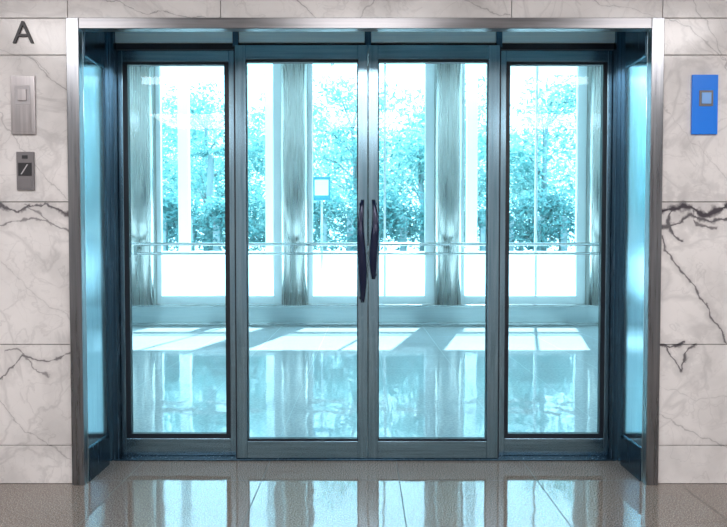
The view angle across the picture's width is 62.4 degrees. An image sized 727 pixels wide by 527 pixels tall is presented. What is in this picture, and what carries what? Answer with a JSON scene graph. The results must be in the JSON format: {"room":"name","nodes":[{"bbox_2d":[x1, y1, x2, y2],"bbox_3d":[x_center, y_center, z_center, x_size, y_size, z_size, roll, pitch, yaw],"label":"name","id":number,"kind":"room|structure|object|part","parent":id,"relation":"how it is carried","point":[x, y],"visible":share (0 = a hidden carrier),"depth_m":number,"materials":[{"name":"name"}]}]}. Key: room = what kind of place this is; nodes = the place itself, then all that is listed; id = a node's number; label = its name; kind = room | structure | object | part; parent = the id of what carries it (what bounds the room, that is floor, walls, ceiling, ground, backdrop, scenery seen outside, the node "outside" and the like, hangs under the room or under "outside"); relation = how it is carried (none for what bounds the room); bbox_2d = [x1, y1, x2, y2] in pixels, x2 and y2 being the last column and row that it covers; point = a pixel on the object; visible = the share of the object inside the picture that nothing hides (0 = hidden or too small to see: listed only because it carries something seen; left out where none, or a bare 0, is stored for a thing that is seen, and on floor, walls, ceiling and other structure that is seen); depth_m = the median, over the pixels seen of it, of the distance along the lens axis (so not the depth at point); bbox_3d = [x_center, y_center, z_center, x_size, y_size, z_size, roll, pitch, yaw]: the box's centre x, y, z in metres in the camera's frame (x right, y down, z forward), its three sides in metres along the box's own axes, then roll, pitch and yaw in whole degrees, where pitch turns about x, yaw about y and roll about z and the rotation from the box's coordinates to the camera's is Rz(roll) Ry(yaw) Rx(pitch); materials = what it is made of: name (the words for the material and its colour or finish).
{"room":"lobby","nodes":[
{"label":"lobby","id":0,"kind":"room"},
{"bbox_2d":[0,0,726,482],"bbox_3d":[0.009,-0.397,3.765,10.909,3.360,0.590,0,2,0],"label":"wall","id":1,"kind":"structure","parent":0,"point":[36,435],"depth_m":3.47,"materials":[{"name":"white stone"}]},
{"bbox_2d":[10,75,35,134],"bbox_3d":[-1.955,-0.910,3.444,0.138,0.335,0.022,0,2,0],"label":"plate","id":2,"kind":"object","parent":1,"relation":"attached to","point":[23,87],"visible":1,"depth_m":3.44,"materials":[{"name":"metal"}]},
{"bbox_2d":[13,21,33,42],"bbox_3d":[-1.950,-1.326,3.438,0.120,0.125,0.010,0,2,0],"label":"letter sign","id":3,"kind":"object","parent":1,"relation":"attached to","point":[22,24],"visible":1,"depth_m":3.43,"materials":[{"name":"grey metal"}]},
{"bbox_2d":[16,152,34,189],"bbox_3d":[-1.948,-0.533,3.458,0.100,0.220,0.016,0,2,0],"label":"card reader","id":4,"kind":"object","parent":1,"relation":"attached to","point":[25,161],"visible":1,"depth_m":3.45,"materials":[{"name":"grey plastic"}]},
{"bbox_2d":[123,62,230,437],"bbox_3d":[-1.218,-0.076,3.944,0.687,2.460,0.036,0,2,0],"label":"gasket","id":5,"kind":"object","parent":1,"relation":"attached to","point":[126,69],"visible":0.96,"depth_m":3.93,"materials":[{"name":"black rubber"}]},
{"bbox_2d":[233,46,236,457],"bbox_3d":[-0.826,-0.062,3.888,0.008,2.656,0.043,0,2,0],"label":"seal","id":6,"kind":"object","parent":1,"relation":"attached to","point":[233,46],"visible":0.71,"depth_m":3.87,"materials":[{"name":"black"}]},
{"bbox_2d":[246,60,357,440],"bbox_3d":[-0.395,-0.075,3.889,0.718,2.460,0.036,0,2,0],"label":"gasket","id":7,"kind":"object","parent":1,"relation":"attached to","point":[247,61],"visible":0.91,"depth_m":3.88,"materials":[{"name":"black rubber"}]},
{"bbox_2d":[115,32,614,49],"bbox_3d":[0.010,-1.451,3.893,3.210,0.140,0.115,0,2,0],"label":"trim","id":8,"kind":"structure","parent":1,"relation":"attached to","point":[123,40],"depth_m":3.85,"materials":[{"name":"metal"}]},
{"bbox_2d":[114,452,615,460],"bbox_3d":[0.010,1.273,3.958,3.260,0.011,0.140,0,2,0],"label":"trim","id":9,"kind":"structure","parent":1,"relation":"attached to","point":[123,457],"depth_m":3.90,"materials":[{"name":"metal"}]},
{"bbox_2d":[118,50,235,454],"bbox_3d":[-1.196,-0.065,3.945,0.792,2.663,0.050,0,2,0],"label":"frame","id":10,"kind":"object","parent":9,"relation":"on","point":[130,446],"visible":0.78,"depth_m":3.93,"materials":[{"name":"metal"}]},
{"bbox_2d":[235,45,367,457],"bbox_3d":[-0.398,-0.064,3.890,0.848,2.663,0.050,0,2,0],"label":"frame","id":11,"kind":"object","parent":9,"relation":"on","point":[245,448],"visible":0.91,"depth_m":3.86,"materials":[{"name":"metal"}]},
{"bbox_2d":[357,200,366,302],"bbox_3d":[-0.010,-0.080,3.889,0.064,0.660,0.212,0,2,0],"label":"door handle","id":12,"kind":"object","parent":11,"relation":"attached to","point":[361,251],"depth_m":3.80,"materials":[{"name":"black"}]},
{"bbox_2d":[368,45,499,457],"bbox_3d":[0.452,-0.064,3.890,0.840,2.663,0.050,0,2,0],"label":"frame","id":13,"kind":"object","parent":9,"relation":"on","point":[488,448],"visible":0.91,"depth_m":3.87,"materials":[{"name":"metal"}]},
{"bbox_2d":[369,200,378,278],"bbox_3d":[0.068,-0.155,3.887,0.064,0.510,0.212,0,2,0],"label":"door handle","id":14,"kind":"object","parent":13,"relation":"attached to","point":[374,241],"depth_m":3.79,"materials":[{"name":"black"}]},
{"bbox_2d":[499,50,611,454],"bbox_3d":[1.234,-0.065,3.945,0.757,2.663,0.050,0,2,0],"label":"frame","id":15,"kind":"object","parent":9,"relation":"on","point":[507,446],"visible":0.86,"depth_m":3.92,"materials":[{"name":"metal"}]},
{"bbox_2d":[83,32,647,480],"bbox_3d":[0.009,-0.130,3.758,3.349,2.828,0.499,0,2,0],"label":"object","id":16,"kind":"structure","parent":1,"relation":"attached to","point":[100,54],"depth_m":3.72,"materials":[{"name":"metal"}]},
{"bbox_2d":[66,18,664,484],"bbox_3d":[0.009,-0.056,3.482,3.413,2.694,0.055,0,2,0],"label":"trim","id":17,"kind":"structure","parent":1,"relation":"attached to","point":[75,27],"depth_m":3.45,"materials":[{"name":"metal"}]},
{"bbox_2d":[378,60,488,440],"bbox_3d":[0.447,-0.075,3.889,0.706,2.460,0.036,0,2,0],"label":"gasket","id":18,"kind":"object","parent":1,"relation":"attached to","point":[486,62],"visible":0.98,"depth_m":3.87,"materials":[{"name":"black rubber"}]},
{"bbox_2d":[497,46,500,457],"bbox_3d":[0.876,-0.062,3.888,0.008,2.656,0.043,0,2,0],"label":"seal","id":19,"kind":"object","parent":1,"relation":"attached to","point":[500,46],"visible":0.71,"depth_m":3.87,"materials":[{"name":"black"}]},
{"bbox_2d":[504,62,606,437],"bbox_3d":[1.254,-0.076,3.944,0.655,2.460,0.036,0,2,0],"label":"gasket","id":20,"kind":"object","parent":1,"relation":"attached to","point":[603,129],"visible":0.96,"depth_m":3.93,"materials":[{"name":"black rubber"}]},
{"bbox_2d":[691,75,717,134],"bbox_3d":[1.960,-0.913,3.445,0.148,0.340,0.020,0,2,0],"label":"plate","id":21,"kind":"object","parent":1,"relation":"attached to","point":[704,88],"visible":1,"depth_m":3.44,"materials":[{"name":"blue plastic"}]},
{"bbox_2d":[0,326,726,526],"bbox_3d":[0.000,1.343,3.439,15.200,0.100,14.800,0,2,0],"label":"floor","id":22,"kind":"structure","parent":0,"point":[125,493],"depth_m":3.88,"materials":[{"name":"stone"}]},
{"bbox_2d":[132,304,598,325],"bbox_3d":[0.000,0.902,10.650,15.200,0.375,0.360,0,2,0],"label":"wall","id":23,"kind":"structure","parent":22,"relation":"on","point":[157,314],"depth_m":10.51,"materials":[{"name":"metal"}]},
{"bbox_2d":[129,66,156,305],"bbox_3d":[-3.870,-1.569,10.435,0.450,4.574,0.410,0,2,0],"label":"steel column","id":24,"kind":"structure","parent":23,"relation":"on","point":[142,78],"depth_m":10.28,"materials":[{"name":"silver metal"}]},
{"bbox_2d":[155,64,281,303],"bbox_3d":[-2.535,-1.570,10.585,2.218,4.560,0.090,0,2,0],"label":"frame","id":25,"kind":"object","parent":23,"relation":"on","point":[276,298],"visible":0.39,"depth_m":10.56,"materials":[{"name":"white metal"}]},
{"bbox_2d":[281,64,307,305],"bbox_3d":[-1.200,-1.569,10.435,0.450,4.574,0.410,0,2,0],"label":"steel column","id":26,"kind":"structure","parent":23,"relation":"on","point":[294,77],"depth_m":10.27,"materials":[{"name":"silver metal"}]},
{"bbox_2d":[308,64,434,303],"bbox_3d":[0.135,-1.570,10.585,2.218,4.560,0.090,0,2,0],"label":"frame","id":27,"kind":"object","parent":23,"relation":"on","point":[428,297],"visible":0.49,"depth_m":10.56,"materials":[{"name":"white metal"}]},
{"bbox_2d":[434,64,461,305],"bbox_3d":[1.470,-1.569,10.435,0.450,4.574,0.410,0,2,0],"label":"steel column","id":28,"kind":"structure","parent":23,"relation":"on","point":[448,77],"depth_m":10.27,"materials":[{"name":"silver metal"}]},
{"bbox_2d":[461,64,586,303],"bbox_3d":[2.805,-1.570,10.585,2.218,4.560,0.090,0,2,0],"label":"frame","id":29,"kind":"object","parent":23,"relation":"on","point":[578,297],"visible":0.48,"depth_m":10.56,"materials":[{"name":"white metal"}]},
{"bbox_2d":[585,66,600,305],"bbox_3d":[4.140,-1.569,10.435,0.450,4.574,0.410,0,2,0],"label":"steel column","id":30,"kind":"structure","parent":23,"relation":"on","point":[593,72],"depth_m":10.32,"materials":[{"name":"silver metal"}]},
{"bbox_3d":[-6.540,-1.569,10.435,0.450,4.574,0.410,0,2,0],"label":"steel column","id":31,"kind":"structure","parent":23,"relation":"on","visible":0},
{"bbox_2d":[131,243,598,254],"bbox_3d":[0.000,-0.252,10.233,15.160,0.208,0.127,0,2,0],"label":"handrail","id":32,"kind":"object","parent":31,"relation":"attached to","point":[136,245],"visible":0.52,"depth_m":10.18,"materials":[{"name":"metal"}]},
{"label":"outside","id":33,"kind":"structure","parent":0,"visible":0},
{"bbox_3d":[0.000,0.201,27.922,60.000,1.400,34.190,0,2,0],"label":"ground","id":34,"kind":"structure","parent":33,"visible":0},
{"bbox_2d":[162,138,191,213],"bbox_3d":[-10.176,-3.694,24.049,5.807,6.617,4.081,1,2,24],"label":"tree","id":35,"kind":"object","parent":34,"relation":"on","point":[167,166],"visible":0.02,"depth_m":23.86,"materials":[{"name":"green plant"}]},
{"bbox_2d":[161,93,223,213],"bbox_3d":[-10.736,-4.488,30.049,7.500,8.114,6.559,1,2,22],"label":"tree","id":36,"kind":"object","parent":34,"relation":"on","point":[164,151],"visible":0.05,"depth_m":29.48,"materials":[{"name":"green plant"}]},
{"bbox_2d":[162,80,264,204],"bbox_3d":[-6.548,-4.106,25.829,5.374,7.337,5.932,0,2,0],"label":"tree","id":37,"kind":"object","parent":34,"relation":"on","point":[217,174],"visible":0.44,"depth_m":25.15,"materials":[{"name":"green plant"}]},
{"bbox_2d":[162,105,264,250],"bbox_3d":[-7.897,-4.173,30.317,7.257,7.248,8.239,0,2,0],"label":"tree","id":38,"kind":"object","parent":34,"relation":"on","point":[208,128],"visible":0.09,"depth_m":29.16,"materials":[{"name":"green plant"}]},
{"bbox_2d":[198,112,338,250],"bbox_3d":[-4.661,-4.005,29.623,7.560,7.526,8.094,-2,2,-45],"label":"tree","id":39,"kind":"object","parent":34,"relation":"on","point":[260,181],"visible":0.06,"depth_m":29.08,"materials":[{"name":"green plant"}]},
{"bbox_2d":[213,91,345,211],"bbox_3d":[-3.303,-3.826,24.474,5.152,6.859,6.089,0,2,0],"label":"tree","id":40,"kind":"object","parent":34,"relation":"on","point":[253,153],"visible":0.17,"depth_m":24.06,"materials":[{"name":"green plant"}]},
{"bbox_2d":[313,177,329,294],"bbox_3d":[-0.860,-0.361,12.395,0.360,2.840,0.360,0,2,0],"label":"sign stand","id":41,"kind":"object","parent":34,"relation":"on","point":[321,185],"visible":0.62,"depth_m":12.31,"materials":[{"name":"metal"}]},
{"bbox_3d":[-0.860,-1.539,12.321,0.360,0.480,0.032,0,2,0],"label":"panel","id":42,"kind":"part","parent":41,"relation":"part of","materials":[{"name":"teal"}]},
{"bbox_2d":[313,64,418,250],"bbox_3d":[-0.286,-3.602,21.974,5.361,6.547,5.030,0,2,0],"label":"tree","id":43,"kind":"object","parent":34,"relation":"on","point":[349,125],"visible":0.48,"depth_m":21.67,"materials":[{"name":"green plant"}]},
{"bbox_2d":[313,117,420,250],"bbox_3d":[-0.080,-3.875,30.693,7.868,7.110,7.140,1,2,31],"label":"tree","id":44,"kind":"object","parent":34,"relation":"on","point":[339,156],"visible":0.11,"depth_m":30.93,"materials":[{"name":"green plant"}]},
{"bbox_2d":[162,185,574,250],"bbox_3d":[0.004,-1.293,18.065,32.858,2.226,1.214,0,2,0],"label":"hedge","id":45,"kind":"object","parent":34,"relation":"on","point":[214,215],"visible":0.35,"depth_m":17.93,"materials":[{"name":"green plant"}]},
{"bbox_2d":[163,251,574,294],"bbox_3d":[0.000,0.286,17.140,44.000,1.280,0.350,0,2,0],"label":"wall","id":46,"kind":"structure","parent":34,"relation":"on","point":[404,273],"depth_m":17.02,"materials":[{"name":"white"}]},
{"bbox_2d":[161,66,576,294],"bbox_3d":[0.000,-1.539,12.662,16.000,5.180,0.160,0,2,0],"label":"pergola","id":47,"kind":"object","parent":34,"relation":"on","point":[182,72],"visible":0.23,"depth_m":12.56,"materials":[{"name":"white"}]},
{"bbox_2d":[343,119,485,250],"bbox_3d":[2.705,-3.925,30.139,8.055,6.957,7.722,0,2,0],"label":"tree","id":48,"kind":"object","parent":34,"relation":"on","point":[418,247],"visible":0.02,"depth_m":29.31,"materials":[{"name":"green plant"}]},
{"bbox_2d":[379,87,485,250],"bbox_3d":[2.555,-3.183,20.612,4.730,5.783,5.357,0,2,0],"label":"tree","id":49,"kind":"object","parent":34,"relation":"on","point":[419,156],"visible":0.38,"depth_m":20.17,"materials":[{"name":"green plant"}]},
{"bbox_2d":[414,75,533,207],"bbox_3d":[4.512,-3.888,23.686,5.930,7.021,6.041,0,2,0],"label":"tree","id":50,"kind":"object","parent":34,"relation":"on","point":[481,79],"visible":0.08,"depth_m":23.46,"materials":[{"name":"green plant"}]},
{"bbox_2d":[465,75,575,250],"bbox_3d":[5.876,-3.464,20.830,4.903,6.341,4.476,-1,2,-24],"label":"tree","id":51,"kind":"object","parent":34,"relation":"on","point":[520,173],"visible":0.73,"depth_m":20.07,"materials":[{"name":"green plant"}]},
{"bbox_2d":[477,114,575,250],"bbox_3d":[8.050,-4.014,29.721,8.363,7.128,6.781,0,2,0],"label":"tree","id":52,"kind":"object","parent":34,"relation":"on","point":[525,138],"visible":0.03,"depth_m":29.92,"materials":[{"name":"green plant"}]},
{"bbox_2d":[539,76,575,208],"bbox_3d":[9.308,-3.690,21.682,6.012,6.748,5.303,0,2,0],"label":"tree","id":53,"kind":"object","parent":34,"relation":"on","point":[565,179],"visible":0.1,"depth_m":22.12,"materials":[{"name":"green plant"}]},
{"bbox_2d":[552,148,574,182],"bbox_3d":[13.674,-3.382,29.838,7.534,6.565,7.491,1,2,32],"label":"tree","id":54,"kind":"object","parent":34,"relation":"on","point":[561,148],"visible":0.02,"depth_m":29.76,"materials":[{"name":"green plant"}]}
]}

